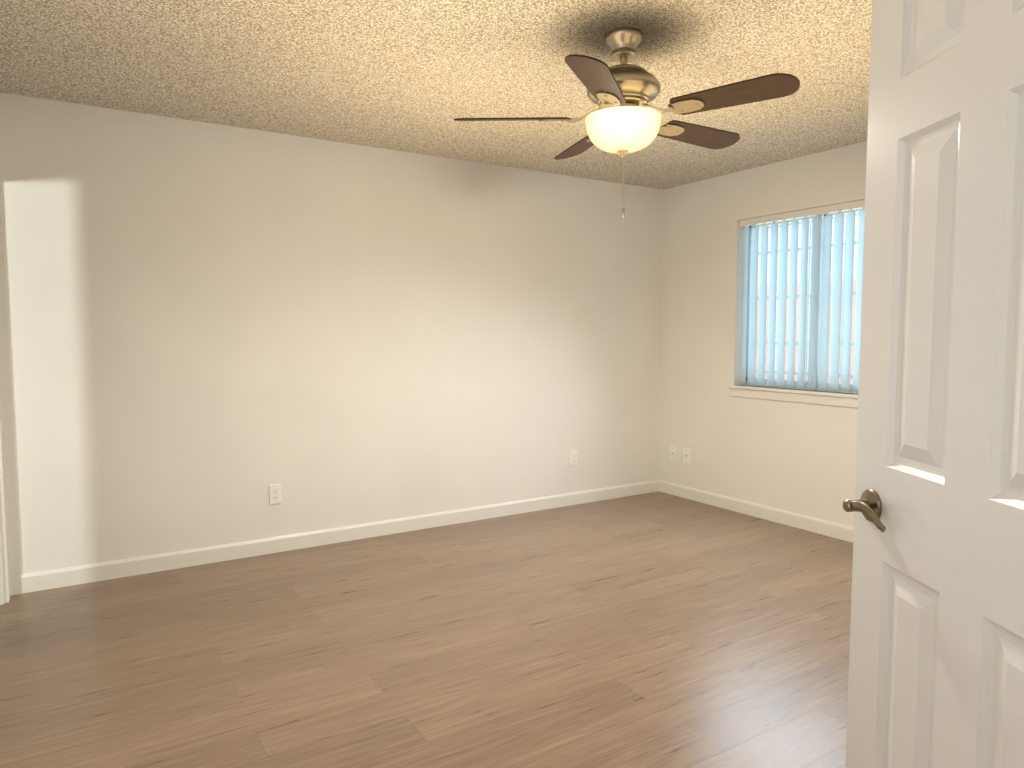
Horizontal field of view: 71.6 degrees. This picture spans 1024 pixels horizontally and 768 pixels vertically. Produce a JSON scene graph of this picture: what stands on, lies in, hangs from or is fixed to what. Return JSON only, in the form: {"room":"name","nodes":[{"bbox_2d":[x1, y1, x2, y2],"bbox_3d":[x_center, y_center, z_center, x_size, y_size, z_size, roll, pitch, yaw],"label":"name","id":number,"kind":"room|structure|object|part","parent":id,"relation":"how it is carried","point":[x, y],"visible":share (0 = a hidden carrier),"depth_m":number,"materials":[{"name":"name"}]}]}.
{"room":"empty bedroom","nodes":[
{"label":"empty bedroom","id":0,"kind":"room"},
{"bbox_2d":[0,92,662,574],"bbox_3d":[-0.679,-0.257,4.647,4.630,2.440,0.120,-3,5,-32],"label":"wall","id":1,"kind":"structure","parent":0,"point":[216,330],"depth_m":4.19,"materials":[{"name":"paint"}]},
{"bbox_2d":[269,484,281,504],"bbox_3d":[-1.394,0.650,4.184,0.072,0.117,0.009,-3,5,-32],"label":"electrical outlet","id":2,"kind":"object","parent":1,"relation":"attached to","point":[275,493],"visible":1,"depth_m":4.18,"materials":[{"name":"white plastic"}]},
{"bbox_2d":[21,480,658,593],"bbox_3d":[-0.618,0.917,4.691,4.328,0.092,0.013,-3,5,-32],"label":"baseboard","id":3,"kind":"structure","parent":1,"relation":"attached to","point":[52,579],"depth_m":4.28,"materials":[{"name":"white wood"}]},
{"bbox_2d":[570,450,577,465],"bbox_3d":[0.468,0.558,5.353,0.072,0.117,0.009,-3,5,-32],"label":"electrical outlet","id":4,"kind":"object","parent":1,"relation":"attached to","point":[573,457],"visible":1,"depth_m":5.35,"materials":[{"name":"white plastic"}]},
{"bbox_2d":[0,491,852,767],"bbox_3d":[-0.178,1.185,2.277,6.410,0.100,4.830,-3,5,-32],"label":"floor","id":5,"kind":"structure","parent":0,"point":[658,629],"depth_m":2.89,"materials":[{"name":"wood"}]},
{"bbox_2d":[0,0,871,189],"bbox_3d":[-0.178,-1.349,2.096,6.410,0.100,4.830,-3,5,-32],"label":"ceiling","id":6,"kind":"structure","parent":0,"point":[416,76],"depth_m":3.07,"materials":[{"name":"beige paint"}]},
{"bbox_2d":[454,27,799,216],"bbox_3d":[0.471,-1.001,2.792,1.218,0.692,1.261,-3,5,-32],"label":"fan","id":7,"kind":"object","parent":6,"relation":"hanging from","point":[622,120],"visible":1,"depth_m":2.65,"materials":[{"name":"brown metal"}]},
{"bbox_3d":[0.431,-0.971,2.762,0.296,0.127,0.296,-3,5,-32],"label":"lamp shade","id":8,"kind":"part","parent":7,"relation":"part of","materials":[{"name":"white glass"}]},
{"bbox_2d":[659,141,866,527],"bbox_3d":[2.516,-0.197,3.807,0.120,2.440,4.710,-3,5,-32],"label":"wall","id":9,"kind":"structure","parent":0,"point":[796,458],"depth_m":5.14,"materials":[{"name":"paint"}]},
{"bbox_2d":[669,445,676,460],"bbox_3d":[1.285,0.555,5.691,0.018,0.117,0.072,-3,5,-32],"label":"outlet","id":10,"kind":"object","parent":9,"relation":"attached to","point":[672,452],"visible":1,"depth_m":5.69,"materials":[{"name":"white plastic"}]},
{"bbox_2d":[683,448,690,463],"bbox_3d":[1.369,0.561,5.566,0.009,0.117,0.072,-3,5,-32],"label":"outlet","id":11,"kind":"object","parent":9,"relation":"attached to","point":[686,455],"visible":1,"depth_m":5.56,"materials":[{"name":"white plastic"}]},
{"bbox_2d":[659,480,853,542],"bbox_3d":[2.427,0.973,3.906,0.013,0.092,4.590,-3,5,-32],"label":"baseboard","id":12,"kind":"structure","parent":9,"relation":"attached to","point":[827,528],"depth_m":4.96,"materials":[{"name":"white wood"}]},
{"bbox_2d":[728,385,857,407],"bbox_3d":[1.952,0.084,4.651,0.098,0.082,1.290,-3,5,-32],"label":"window sill","id":13,"kind":"structure","parent":9,"relation":"attached to","point":[842,399],"depth_m":4.69,"materials":[{"name":"white wood"}]},
{"bbox_2d":[740,209,861,393],"bbox_3d":[2.032,-0.549,4.656,0.107,1.260,1.320,-3,5,-32],"label":"window","id":14,"kind":"structure","parent":9,"relation":"in","point":[850,390],"depth_m":4.77,"materials":[{"name":"glass"}]},
{"bbox_2d":[739,199,864,390],"bbox_3d":[1.962,-0.552,4.612,0.045,1.163,1.208,-3,5,-32],"label":"window blinds","id":15,"kind":"object","parent":14,"relation":"attached to","point":[825,293],"visible":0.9,"depth_m":4.68,"materials":[{"name":"white"}]},
{"bbox_3d":[1.665,0.008,0.933,4.390,2.440,0.740,-3,5,-32],"label":"wall","id":16,"kind":"structure","parent":0,"visible":0},
{"bbox_2d":[843,0,1023,767],"bbox_3d":[0.827,0.132,1.266,0.159,2.120,0.730,0,4,-4],"label":"door leaf","id":17,"kind":"structure","parent":16,"relation":"in","point":[936,651],"depth_m":1.34,"materials":[{"name":"white paint"}]},
{"bbox_3d":[-1.301,-0.026,1.410,0.120,2.440,4.710,-3,5,-32],"label":"wall","id":18,"kind":"structure","parent":0,"visible":0},
{"bbox_2d":[0,176,20,604],"bbox_3d":[-2.279,0.034,3.030,0.182,2.090,0.940,-3,5,-32],"label":"door frame","id":19,"kind":"structure","parent":18,"relation":"attached to","point":[10,579],"depth_m":3.45,"materials":[{"name":"white wood"}]},
{"label":"outside","id":20,"kind":"structure","parent":0,"visible":0},
{"bbox_2d":[755,212,858,383],"bbox_3d":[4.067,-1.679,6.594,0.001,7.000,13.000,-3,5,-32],"label":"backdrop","id":21,"kind":"structure","parent":20,"point":[798,292],"depth_m":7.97,"materials":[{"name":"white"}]}
]}

